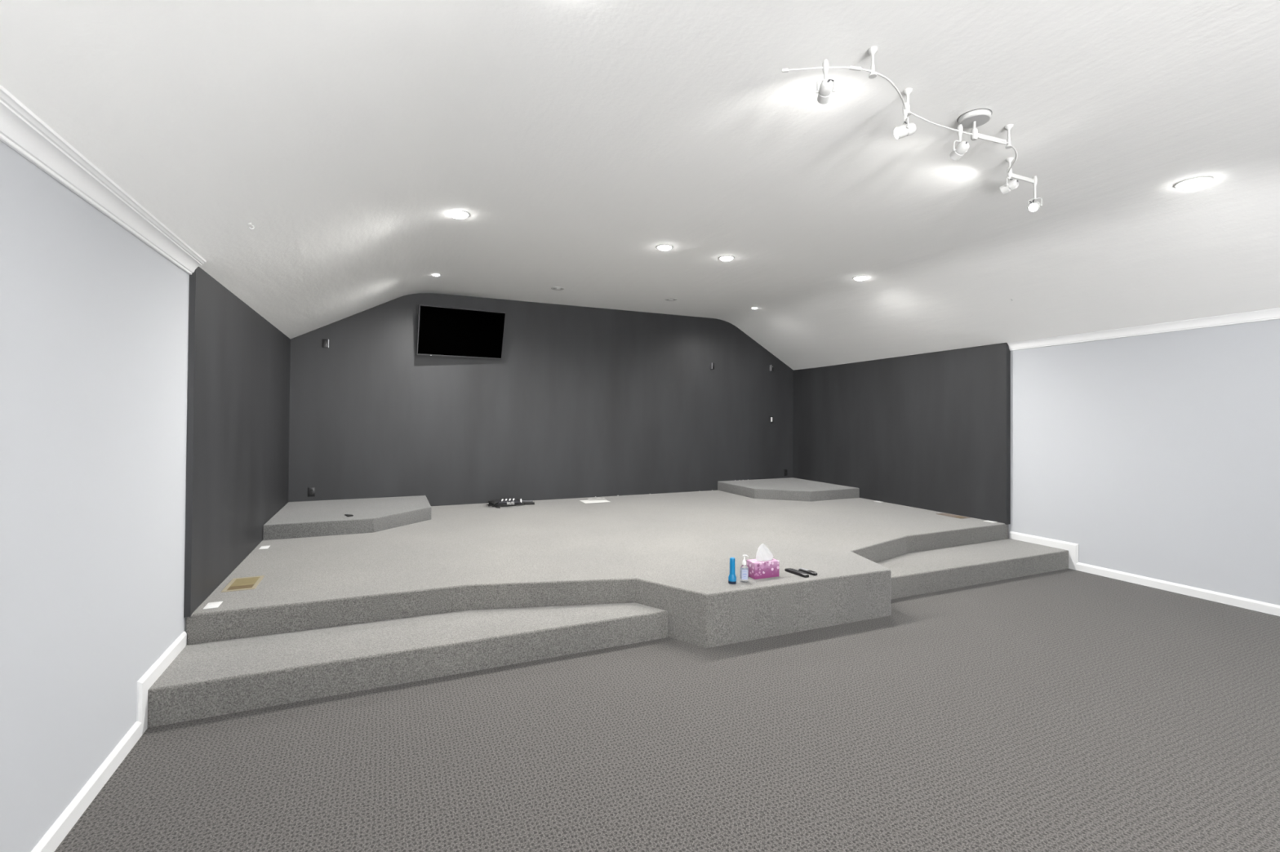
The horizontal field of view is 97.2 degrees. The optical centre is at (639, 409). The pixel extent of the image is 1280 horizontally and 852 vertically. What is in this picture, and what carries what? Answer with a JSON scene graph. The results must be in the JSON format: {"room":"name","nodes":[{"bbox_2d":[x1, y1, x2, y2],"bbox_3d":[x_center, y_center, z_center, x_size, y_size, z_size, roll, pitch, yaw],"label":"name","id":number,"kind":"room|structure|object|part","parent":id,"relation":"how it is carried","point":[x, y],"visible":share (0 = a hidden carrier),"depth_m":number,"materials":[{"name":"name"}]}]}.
{"room":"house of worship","nodes":[
{"label":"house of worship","id":0,"kind":"room"},
{"bbox_2d":[0,140,290,851],"bbox_3d":[-1.833,0.357,1.175,0.183,2.580,13.155,1,-1,-24],"label":"wall","id":1,"kind":"structure","parent":0,"point":[94,320],"depth_m":2.46,"materials":[{"name":"grey paint"}]},
{"bbox_2d":[0,84,206,275],"bbox_3d":[-0.931,-0.931,-0.540,0.086,0.119,8.970,1,-1,-24],"label":"trim","id":2,"kind":"structure","parent":1,"relation":"attached to","point":[21,130],"depth_m":2.19,"materials":[{"name":"paint"}]},
{"bbox_2d":[31,631,186,851],"bbox_3d":[-0.981,1.492,-0.579,0.016,0.285,8.972,1,-1,-24],"label":"baseboard","id":3,"kind":"structure","parent":1,"relation":"attached to","point":[51,840],"depth_m":2.58,"materials":[{"name":"white paint"}]},
{"bbox_2d":[288,293,793,506],"bbox_3d":[-0.805,0.078,8.771,8.000,3.316,0.140,1,-1,-24],"label":"wall","id":4,"kind":"structure","parent":0,"point":[580,402],"depth_m":8.38,"materials":[{"name":"grey paint"}]},
{"bbox_2d":[307,487,315,497],"bbox_3d":[-4.168,1.050,7.161,0.080,0.116,0.011,1,-1,-24],"label":"power outlet","id":5,"kind":"object","parent":4,"relation":"attached to","point":[311,491],"visible":1,"depth_m":7.16,"materials":[{"name":"black plastic"}]},
{"bbox_2d":[322,338,328,347],"bbox_3d":[-4.019,-0.844,7.219,0.076,0.112,0.054,1,-1,-24],"label":"bracket","id":6,"kind":"object","parent":4,"relation":"attached to","point":[325,341],"visible":1,"depth_m":7.22,"materials":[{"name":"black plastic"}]},
{"bbox_2d":[416,304,506,359],"bbox_3d":[-2.461,-1.045,7.790,1.142,0.650,0.316,1,-1,-29],"label":"television","id":7,"kind":"object","parent":4,"relation":"attached to","point":[444,331],"visible":1,"depth_m":7.72,"materials":[{"name":"black glass"}]},
{"bbox_2d":[710,362,714,369],"bbox_3d":[1.242,-0.737,9.594,0.076,0.112,0.054,1,-1,-24],"label":"bracket","id":8,"kind":"object","parent":4,"relation":"attached to","point":[712,364],"visible":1,"depth_m":9.60,"materials":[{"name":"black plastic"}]},
{"bbox_2d":[769,416,773,422],"bbox_3d":[2.354,0.184,10.112,0.076,0.124,0.012,1,-1,-24],"label":"light switch","id":9,"kind":"object","parent":4,"relation":"attached to","point":[771,417],"visible":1,"depth_m":10.11,"materials":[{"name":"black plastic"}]},
{"bbox_2d":[769,364,773,371],"bbox_3d":[2.366,-0.741,10.102,0.076,0.112,0.054,1,-1,-24],"label":"bracket","id":10,"kind":"object","parent":4,"relation":"attached to","point":[771,367],"visible":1,"depth_m":10.10,"materials":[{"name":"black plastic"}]},
{"bbox_2d":[0,0,1279,369],"bbox_3d":[1.879,-1.266,2.863,8.300,1.183,13.155,1,-1,-24],"label":"ceiling","id":11,"kind":"structure","parent":0,"point":[578,140],"depth_m":3.27,"materials":[{"name":"white paint"}]},
{"bbox_2d":[448,210,470,218],"bbox_3d":[-1.508,-1.609,4.686,0.190,0.037,0.190,1,-1,-24],"label":"recessed light","id":12,"kind":"object","parent":11,"relation":"in","point":[460,214],"visible":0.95,"depth_m":4.65,"materials":[{"name":"white glass"}]},
{"bbox_2d":[551,287,564,290],"bbox_3d":[-1.086,-1.587,7.444,0.174,0.015,0.174,1,-1,-24],"label":"recessed light","id":13,"kind":"object","parent":11,"relation":"in","point":[552,288],"visible":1,"depth_m":7.44,"materials":[{"name":"white metal"}]},
{"bbox_2d":[655,244,673,250],"bbox_3d":[0.241,-1.589,5.574,0.170,0.033,0.170,1,-1,-24],"label":"recessed light","id":14,"kind":"object","parent":11,"relation":"in","point":[664,246],"visible":1,"depth_m":5.54,"materials":[{"name":"white glass"}]},
{"bbox_2d":[665,297,676,301],"bbox_3d":[0.444,-1.569,8.091,0.174,0.015,0.174,1,-1,-24],"label":"recessed light","id":15,"kind":"object","parent":11,"relation":"in","point":[668,299],"visible":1,"depth_m":8.07,"materials":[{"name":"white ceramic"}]},
{"bbox_2d":[718,255,734,261],"bbox_3d":[0.909,-1.580,5.942,0.170,0.033,0.170,1,-1,-24],"label":"recessed light","id":16,"kind":"object","parent":11,"relation":"in","point":[725,258],"visible":1,"depth_m":5.90,"materials":[{"name":"white glass"}]},
{"bbox_2d":[852,275,867,280],"bbox_3d":[2.633,-1.558,6.742,0.178,0.034,0.178,1,-1,-24],"label":"recessed light","id":17,"kind":"object","parent":11,"relation":"in","point":[858,277],"visible":1,"depth_m":6.70,"materials":[{"name":"white glass"}]},
{"bbox_2d":[782,46,1042,212],"bbox_3d":[1.691,-1.465,3.077,2.342,0.312,0.265,1,-1,-32],"label":"track light","id":18,"kind":"object","parent":11,"relation":"attached to","point":[974,118],"visible":1,"depth_m":3.05,"materials":[{"name":"white metal"}]},
{"bbox_3d":[1.053,-1.568,2.556,0.044,0.126,0.044,1,-1,-24],"label":"stem","id":19,"kind":"part","parent":18,"relation":"part of","materials":[{"name":"white metal"}]},
{"bbox_3d":[1.680,-1.517,3.066,2.301,0.008,0.221,1,-1,-32],"label":"rail","id":20,"kind":"part","parent":18,"relation":"part of","materials":[{"name":"white metal"}]},
{"bbox_3d":[1.363,-1.562,2.875,0.044,0.126,0.044,1,-1,-24],"label":"stem","id":21,"kind":"part","parent":18,"relation":"part of","materials":[{"name":"white metal"}]},
{"bbox_3d":[1.847,-1.540,3.119,0.034,0.100,0.034,1,-1,-24],"label":"stem","id":22,"kind":"part","parent":18,"relation":"part of","materials":[{"name":"white metal"}]},
{"bbox_3d":[2.101,-1.553,3.216,0.044,0.126,0.044,1,-1,-24],"label":"stem","id":23,"kind":"part","parent":18,"relation":"part of","materials":[{"name":"white metal"}]},
{"bbox_3d":[2.373,-1.546,3.623,0.044,0.126,0.044,1,-1,-24],"label":"stem","id":24,"kind":"part","parent":18,"relation":"part of","materials":[{"name":"white metal"}]},
{"bbox_2d":[1173,176,1213,189],"bbox_3d":[3.879,-1.576,3.958,0.204,0.040,0.204,1,-1,-24],"label":"recessed light","id":25,"kind":"object","parent":11,"relation":"in","point":[1195,182],"visible":1,"depth_m":3.92,"materials":[{"name":"white glass"}]},
{"bbox_2d":[54,568,1279,851],"bbox_3d":[1.856,1.752,2.830,8.300,0.120,13.155,1,-1,-24],"label":"floor","id":26,"kind":"structure","parent":0,"point":[1066,710],"depth_m":2.80,"materials":[{"name":"carpet"}]},
{"bbox_2d":[147,602,667,728],"bbox_3d":[-1.315,1.581,3.854,3.058,0.198,0.639,1,-1,-24],"label":"step","id":27,"kind":"structure","parent":26,"relation":"on","point":[206,680],"depth_m":3.52,"materials":[{"name":"grey carpet"}]},
{"bbox_2d":[185,490,1008,648],"bbox_3d":[0.206,1.530,6.491,7.996,0.380,4.824,1,-1,-24],"label":"stage platform","id":28,"kind":"object","parent":26,"relation":"on","point":[671,553],"visible":0.8,"depth_m":4.78,"materials":[{"name":"grey carpet"}]},
{"bbox_2d":[202,601,222,609],"bbox_3d":[-2.796,1.284,3.698,0.080,0.006,0.128,1,-1,-24],"label":"floor outlet","id":29,"kind":"object","parent":28,"relation":"on","point":[211,605],"visible":1,"depth_m":3.69,"materials":[{"name":"white plastic"}]},
{"bbox_2d":[221,575,264,592],"bbox_3d":[-2.926,1.289,4.172,0.200,0.005,0.356,1,-1,-24],"label":"floor register","id":30,"kind":"object","parent":28,"relation":"on","point":[246,583],"visible":1,"depth_m":4.17,"materials":[{"name":"beige metal"}]},
{"bbox_3d":[-2.949,1.291,4.221,0.152,0.002,0.199,1,-1,-24],"label":"duct panel","id":31,"kind":"part","parent":30,"relation":"part of","materials":[{"name":"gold metal"}]},
{"bbox_2d":[258,545,270,549],"bbox_3d":[-3.518,1.296,5.292,0.072,0.006,0.124,1,-1,-24],"label":"floor outlet","id":32,"kind":"object","parent":28,"relation":"on","point":[261,547],"visible":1,"depth_m":5.29,"materials":[{"name":"white plastic"}]},
{"bbox_2d":[262,495,431,540],"bbox_3d":[-3.334,1.240,6.660,1.613,0.151,1.610,1,-1,-24],"label":"corner riser","id":33,"kind":"object","parent":28,"relation":"on","point":[302,519],"visible":1,"depth_m":6.24,"materials":[{"name":"carpet"}]},
{"bbox_2d":[486,498,534,508],"bbox_3d":[-1.795,1.289,7.847,0.654,0.100,0.372,1,-1,-21],"label":"pouch","id":34,"kind":"object","parent":28,"relation":"on","point":[504,502],"visible":1,"depth_m":7.77,"materials":[{"name":"black fabric"}]},
{"bbox_3d":[-2.005,1.301,7.756,0.197,0.072,0.352,1,-1,-21],"label":"cord","id":35,"kind":"part","parent":34,"relation":"part of","materials":[{"name":"black rubber"}]},
{"bbox_3d":[-1.830,1.317,7.854,0.450,0.038,0.334,1,-1,-21],"label":"cord","id":36,"kind":"part","parent":34,"relation":"part of","materials":[{"name":"black rubber"}]},
{"bbox_3d":[-1.570,1.320,7.924,0.177,0.037,0.029,1,-1,-11],"label":"handle","id":37,"kind":"part","parent":34,"relation":"part of","materials":[{"name":"black rubber"}]},
{"bbox_2d":[579,500,609,503],"bbox_3d":[-0.663,1.351,8.293,0.395,0.002,0.290,1,-1,-26],"label":"paper sheet","id":38,"kind":"object","parent":28,"relation":"on","point":[583,501],"visible":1,"depth_m":8.26,"materials":[{"name":"white paper"}]},
{"bbox_2d":[587,497,606,500],"bbox_3d":[-0.645,1.346,8.455,0.260,0.010,0.200,1,-1,-16],"label":"paper sheet","id":39,"kind":"object","parent":38,"relation":"on","point":[589,499],"visible":1,"depth_m":8.46,"materials":[{"name":"white paper"}]},
{"bbox_2d":[728,557,736,584],"bbox_3d":[0.701,1.223,4.282,0.062,0.193,0.062,1,-1,-41],"label":"flashlight","id":40,"kind":"object","parent":28,"relation":"on","point":[731,578],"visible":1,"depth_m":4.26,"materials":[{"name":"blue plastic"}]},
{"bbox_2d":[739,555,748,582],"bbox_3d":[0.798,1.218,4.321,0.064,0.206,0.046,0,-1,0],"label":"sanitizer bottle","id":41,"kind":"object","parent":28,"relation":"on","point":[744,571],"visible":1,"depth_m":4.30,"materials":[{"name":"clear plastic"}]},
{"bbox_2d":[746,543,779,579],"bbox_3d":[0.974,1.195,4.478,0.230,0.257,0.116,1,-1,-23],"label":"tissue box","id":42,"kind":"object","parent":28,"relation":"on","point":[764,566],"visible":0.98,"depth_m":4.44,"materials":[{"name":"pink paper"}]},
{"bbox_2d":[717,477,859,502],"bbox_3d":[2.389,1.310,9.239,1.615,0.151,1.620,1,-1,-24],"label":"corner riser","id":43,"kind":"object","parent":28,"relation":"on","point":[791,488],"visible":1,"depth_m":8.80,"materials":[{"name":"carpet"}]},
{"bbox_2d":[784,568,808,577],"bbox_3d":[1.260,1.311,4.540,0.053,0.029,0.225,1,-1,-30],"label":"remote control","id":44,"kind":"object","parent":28,"relation":"on","point":[794,571],"visible":1,"depth_m":4.51,"materials":[{"name":"black plastic"}]},
{"bbox_2d":[798,568,817,576],"bbox_3d":[1.359,1.314,4.571,0.046,0.025,0.165,1,-1,-31],"label":"remote control","id":45,"kind":"object","parent":28,"relation":"on","point":[806,571],"visible":0.99,"depth_m":4.55,"materials":[{"name":"black plastic"}]},
{"bbox_2d":[937,513,970,519],"bbox_3d":[4.027,1.373,7.267,0.170,0.005,0.356,1,-1,-24],"label":"floor register","id":46,"kind":"object","parent":28,"relation":"on","point":[942,514],"visible":1,"depth_m":7.25,"materials":[{"name":"brown metal"}]},
{"bbox_3d":[4.005,1.375,7.317,0.122,0.002,0.199,1,-1,-24],"label":"duct panel","id":47,"kind":"part","parent":46,"relation":"part of","materials":[{"name":"brown metal"}]},
{"bbox_2d":[877,538,1068,599],"bbox_3d":[3.253,1.637,5.903,2.928,0.198,0.655,1,-1,-24],"label":"step","id":48,"kind":"structure","parent":26,"relation":"on","point":[917,573],"depth_m":5.74,"materials":[{"name":"grey carpet"}]},
{"bbox_2d":[792,342,1010,524],"bbox_3d":[3.633,0.299,8.565,0.075,2.197,3.885,1,-1,-24],"label":"wall","id":49,"kind":"structure","parent":0,"point":[929,431],"depth_m":7.93,"materials":[{"name":"grey paint"}]},
{"bbox_2d":[1008,319,1279,605],"bbox_3d":[5.580,0.458,4.522,0.150,2.560,13.155,1,-1,-24],"label":"wall","id":50,"kind":"structure","parent":0,"point":[1157,455],"depth_m":5.49,"materials":[{"name":"grey paint"}]},
{"bbox_2d":[1008,306,1279,351],"bbox_3d":[6.285,-0.881,2.719,0.079,0.284,8.970,1,-1,-24],"label":"trim","id":51,"kind":"structure","parent":50,"relation":"attached to","point":[1272,313],"depth_m":5.50,"materials":[{"name":"paint"}]},
{"bbox_2d":[1008,531,1279,616],"bbox_3d":[6.295,1.581,2.706,0.016,0.285,8.972,1,-1,-24],"label":"baseboard","id":52,"kind":"structure","parent":50,"relation":"attached to","point":[1073,564],"depth_m":5.57,"materials":[{"name":"white paint"}]}
]}

